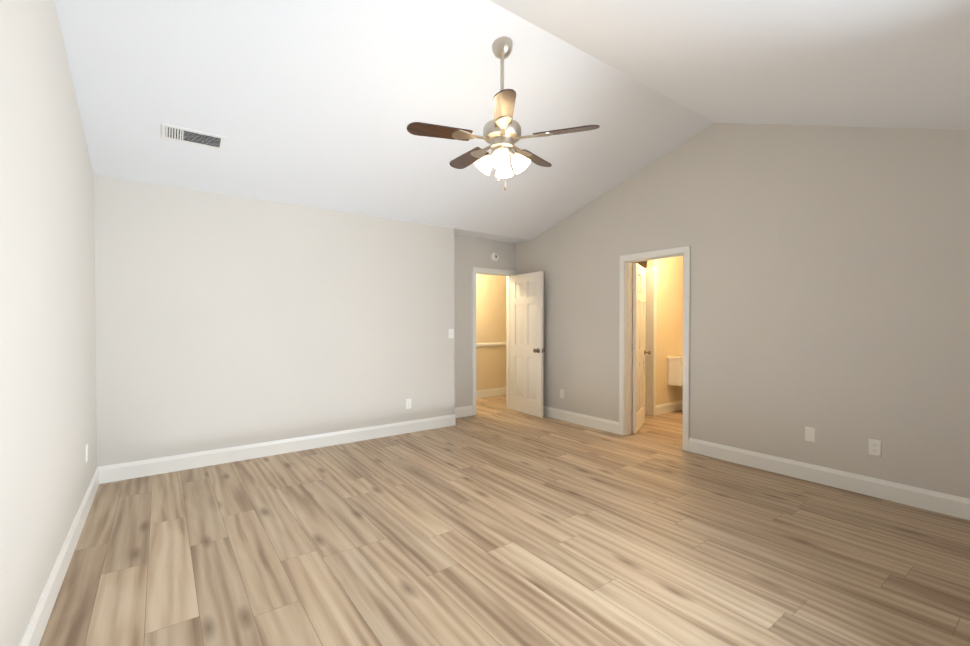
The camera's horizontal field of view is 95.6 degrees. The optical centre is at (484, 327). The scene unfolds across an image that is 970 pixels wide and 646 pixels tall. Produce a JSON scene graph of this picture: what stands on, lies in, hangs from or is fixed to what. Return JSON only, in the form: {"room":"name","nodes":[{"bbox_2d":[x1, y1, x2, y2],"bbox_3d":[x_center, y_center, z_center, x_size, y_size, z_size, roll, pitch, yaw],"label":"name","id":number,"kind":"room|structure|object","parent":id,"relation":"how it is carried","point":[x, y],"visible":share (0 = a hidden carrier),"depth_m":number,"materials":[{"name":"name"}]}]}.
{"room":"empty bedroom","nodes":[
{"label":"empty bedroom","id":0,"kind":"room"},
{"bbox_2d":[0,0,96,645],"bbox_3d":[-1.609,-0.333,1.383,0.120,3.200,5.340,-1,1,-36],"label":"wall","id":1,"kind":"structure","parent":0,"point":[48,427],"depth_m":1.88,"materials":[{"name":"paint"}]},
{"bbox_2d":[19,467,98,645],"bbox_3d":[-1.555,1.198,1.441,0.015,0.135,5.100,-1,1,-36],"label":"baseboard","id":2,"kind":"structure","parent":1,"relation":"attached to","point":[35,629],"depth_m":2.08,"materials":[{"name":"white wood"}]},
{"bbox_2d":[86,444,87,461],"bbox_3d":[-2.715,0.857,3.004,0.007,0.116,0.072,-1,1,-36],"label":"electrical outlet","id":3,"kind":"object","parent":1,"relation":"attached to","point":[86,452],"visible":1,"depth_m":2.99,"materials":[{"name":"white plastic"}]},
{"bbox_2d":[94,175,454,466],"bbox_3d":[-1.811,-0.011,4.481,3.470,2.480,0.120,-1,1,-36],"label":"wall","id":4,"kind":"structure","parent":0,"point":[223,321],"depth_m":4.14,"materials":[{"name":"paint"}]},
{"bbox_2d":[98,414,454,483],"bbox_3d":[-1.722,1.162,4.477,3.350,0.135,0.015,-1,1,-36],"label":"baseboard","id":5,"kind":"structure","parent":4,"relation":"attached to","point":[132,470],"depth_m":4.16,"materials":[{"name":"white wood"}]},
{"bbox_2d":[406,399,410,408],"bbox_3d":[-0.884,0.886,5.097,0.072,0.116,0.007,-1,1,-36],"label":"electrical outlet","id":6,"kind":"object","parent":4,"relation":"attached to","point":[408,403],"visible":1,"depth_m":5.09,"materials":[{"name":"white plastic"}]},
{"bbox_2d":[449,329,453,337],"bbox_3d":[-0.414,0.077,5.427,0.072,0.116,0.018,-1,1,-36],"label":"switch plate","id":7,"kind":"object","parent":4,"relation":"attached to","point":[451,333],"visible":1,"depth_m":5.43,"materials":[{"name":"white plastic"}]},
{"bbox_2d":[454,235,514,407],"bbox_3d":[-0.705,-0.026,5.720,3.020,2.480,0.120,-1,1,-36],"label":"wall","id":8,"kind":"structure","parent":0,"point":[470,253],"depth_m":5.98,"materials":[{"name":"paint"}]},
{"bbox_2d":[455,406,472,417],"bbox_3d":[-0.375,1.144,5.893,0.500,0.135,0.015,-1,1,-36],"label":"baseboard","id":9,"kind":"structure","parent":8,"relation":"attached to","point":[465,411],"depth_m":5.95,"materials":[{"name":"white wood"}]},
{"bbox_2d":[472,267,515,414],"bbox_3d":[0.100,0.189,6.316,0.788,2.035,0.154,-1,1,-36],"label":"door frame","id":10,"kind":"structure","parent":8,"relation":"attached to","point":[488,270],"depth_m":6.32,"materials":[{"name":"white wood"}]},
{"bbox_2d":[491,252,498,261],"bbox_3d":[0.147,-1.002,6.237,0.140,0.140,0.040,-1,1,-36],"label":"smoke detector","id":11,"kind":"object","parent":8,"relation":"attached to","point":[494,256],"visible":1,"depth_m":6.22,"materials":[{"name":"white plastic"}]},
{"bbox_2d":[511,271,544,417],"bbox_3d":[0.575,0.226,6.147,0.189,1.949,0.692,0,1,-33],"label":"hall door","id":12,"kind":"structure","parent":8,"relation":"in","point":[527,349],"depth_m":6.10,"materials":[{"name":"white wood"}]},
{"bbox_2d":[476,274,505,389],"bbox_3d":[-0.441,-0.044,7.231,5.240,2.480,0.120,-1,1,-36],"label":"wall","id":13,"kind":"structure","parent":0,"point":[490,324],"depth_m":7.56,"materials":[{"name":"beige paint"}]},
{"bbox_2d":[476,387,505,398],"bbox_3d":[-0.450,1.129,7.156,5.120,0.135,0.015,-1,1,-36],"label":"baseboard","id":14,"kind":"structure","parent":13,"relation":"attached to","point":[484,393],"depth_m":7.55,"materials":[{"name":"white wood"}]},
{"bbox_2d":[476,342,505,346],"bbox_3d":[-0.447,0.302,7.143,5.120,0.070,0.022,-1,1,-36],"label":"trim","id":15,"kind":"structure","parent":13,"relation":"attached to","point":[491,344],"depth_m":7.54,"materials":[{"name":"white wood"}]},
{"bbox_2d":[454,228,527,242],"bbox_3d":[-0.001,-1.290,6.013,1.520,0.120,0.460,-1,1,-36],"label":"ceiling","id":16,"kind":"structure","parent":0,"point":[467,233],"depth_m":5.96,"materials":[{"name":"paint"}]},
{"bbox_2d":[39,395,969,645],"bbox_3d":[0.669,1.285,4.016,7.890,0.100,7.240,-1,1,-36],"label":"floor","id":17,"kind":"structure","parent":0,"point":[494,521],"depth_m":2.45,"materials":[{"name":"brown wood"}]},
{"bbox_2d":[667,356,682,385],"bbox_3d":[2.973,0.815,6.085,0.480,0.790,0.692,-1,1,-36],"label":"toilet","id":18,"kind":"object","parent":17,"relation":"on","point":[675,370],"visible":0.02,"depth_m":6.13,"materials":[{"name":"white ceramic"}]},
{"bbox_2d":[55,0,969,239],"bbox_3d":[0.338,-1.449,2.731,4.870,1.161,5.220,-1,1,-36],"label":"ceiling","id":19,"kind":"structure","parent":0,"point":[321,104],"depth_m":2.95,"materials":[{"name":"paint"}]},
{"bbox_2d":[162,123,224,149],"bbox_3d":[-2.145,-1.397,3.241,0.380,0.008,0.170,-1,-15,-36],"label":"ceiling vent","id":20,"kind":"object","parent":19,"relation":"in","point":[188,136],"visible":1,"depth_m":3.23,"materials":[{"name":"white metal"}]},
{"bbox_2d":[407,36,599,189],"bbox_3d":[0.086,-1.397,2.944,1.194,0.976,1.148,-1,1,-36],"label":"fan","id":21,"kind":"object","parent":19,"relation":"hanging from","point":[501,136],"visible":1,"depth_m":2.83,"materials":[{"name":"brown wood"}]},
{"bbox_2d":[632,261,646,397],"bbox_3d":[3.346,-0.035,6.410,0.120,2.480,3.140,-1,1,-36],"label":"wall","id":22,"kind":"structure","parent":0,"point":[643,264],"depth_m":7.45,"materials":[{"name":"beige paint"}]},
{"bbox_2d":[647,256,682,404],"bbox_3d":[2.680,-0.034,6.353,1.020,2.480,0.100,-1,1,-36],"label":"wall","id":23,"kind":"structure","parent":0,"point":[669,335],"depth_m":6.22,"materials":[{"name":"beige paint"}]},
{"bbox_2d":[645,267,656,415],"bbox_3d":[2.282,0.192,6.062,0.070,2.035,0.134,-1,1,-36],"label":"door frame","id":24,"kind":"structure","parent":23,"relation":"attached to","point":[650,338],"depth_m":6.02,"materials":[{"name":"white wood"}]},
{"bbox_2d":[656,400,682,414],"bbox_3d":[2.734,1.139,6.336,0.970,0.135,0.015,-1,1,-36],"label":"baseboard","id":25,"kind":"structure","parent":23,"relation":"attached to","point":[669,407],"depth_m":6.24,"materials":[{"name":"white wood"}]},
{"bbox_2d":[515,123,969,498],"bbox_3d":[2.148,-0.369,4.291,0.120,3.200,5.560,-1,1,-36],"label":"wall","id":26,"kind":"structure","parent":0,"point":[830,284],"depth_m":3.60,"materials":[{"name":"paint"}]},
{"bbox_2d":[560,389,563,397],"bbox_3d":[1.004,0.869,5.749,0.007,0.116,0.072,-1,1,-36],"label":"electrical outlet","id":27,"kind":"object","parent":26,"relation":"attached to","point":[561,393],"visible":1,"depth_m":5.75,"materials":[{"name":"white plastic"}]},
{"bbox_2d":[543,406,618,433],"bbox_3d":[0.989,1.146,5.766,0.015,0.135,1.840,-1,1,-36],"label":"baseboard","id":28,"kind":"structure","parent":26,"relation":"attached to","point":[589,421],"depth_m":5.46,"materials":[{"name":"white wood"}]},
{"bbox_2d":[631,263,650,433],"bbox_3d":[1.865,0.236,5.318,0.189,1.949,0.686,0,1,29],"label":"bathroom door","id":29,"kind":"structure","parent":26,"relation":"in","point":[639,314],"depth_m":5.20,"materials":[{"name":"white wood"}]},
{"bbox_2d":[619,246,689,450],"bbox_3d":[1.827,0.209,4.720,0.139,2.035,0.826,-1,1,-36],"label":"door frame","id":30,"kind":"structure","parent":26,"relation":"attached to","point":[685,250],"depth_m":4.96,"materials":[{"name":"white wood"}]},
{"bbox_2d":[805,426,815,442],"bbox_3d":[2.625,0.865,3.552,0.007,0.116,0.072,-1,1,-36],"label":"electrical outlet","id":31,"kind":"object","parent":26,"relation":"attached to","point":[810,434],"visible":1,"depth_m":3.55,"materials":[{"name":"white plastic"}]},
{"bbox_2d":[688,438,969,519],"bbox_3d":[2.848,1.177,3.248,0.015,0.135,2.780,-1,1,-36],"label":"baseboard","id":32,"kind":"structure","parent":26,"relation":"attached to","point":[943,503],"depth_m":3.37,"materials":[{"name":"white wood"}]},
{"bbox_2d":[869,439,881,456],"bbox_3d":[2.862,0.884,3.230,0.007,0.116,0.072,-1,1,-36],"label":"electrical outlet","id":33,"kind":"object","parent":26,"relation":"attached to","point":[875,447],"visible":1,"depth_m":3.23,"materials":[{"name":"white plastic"}]}
]}

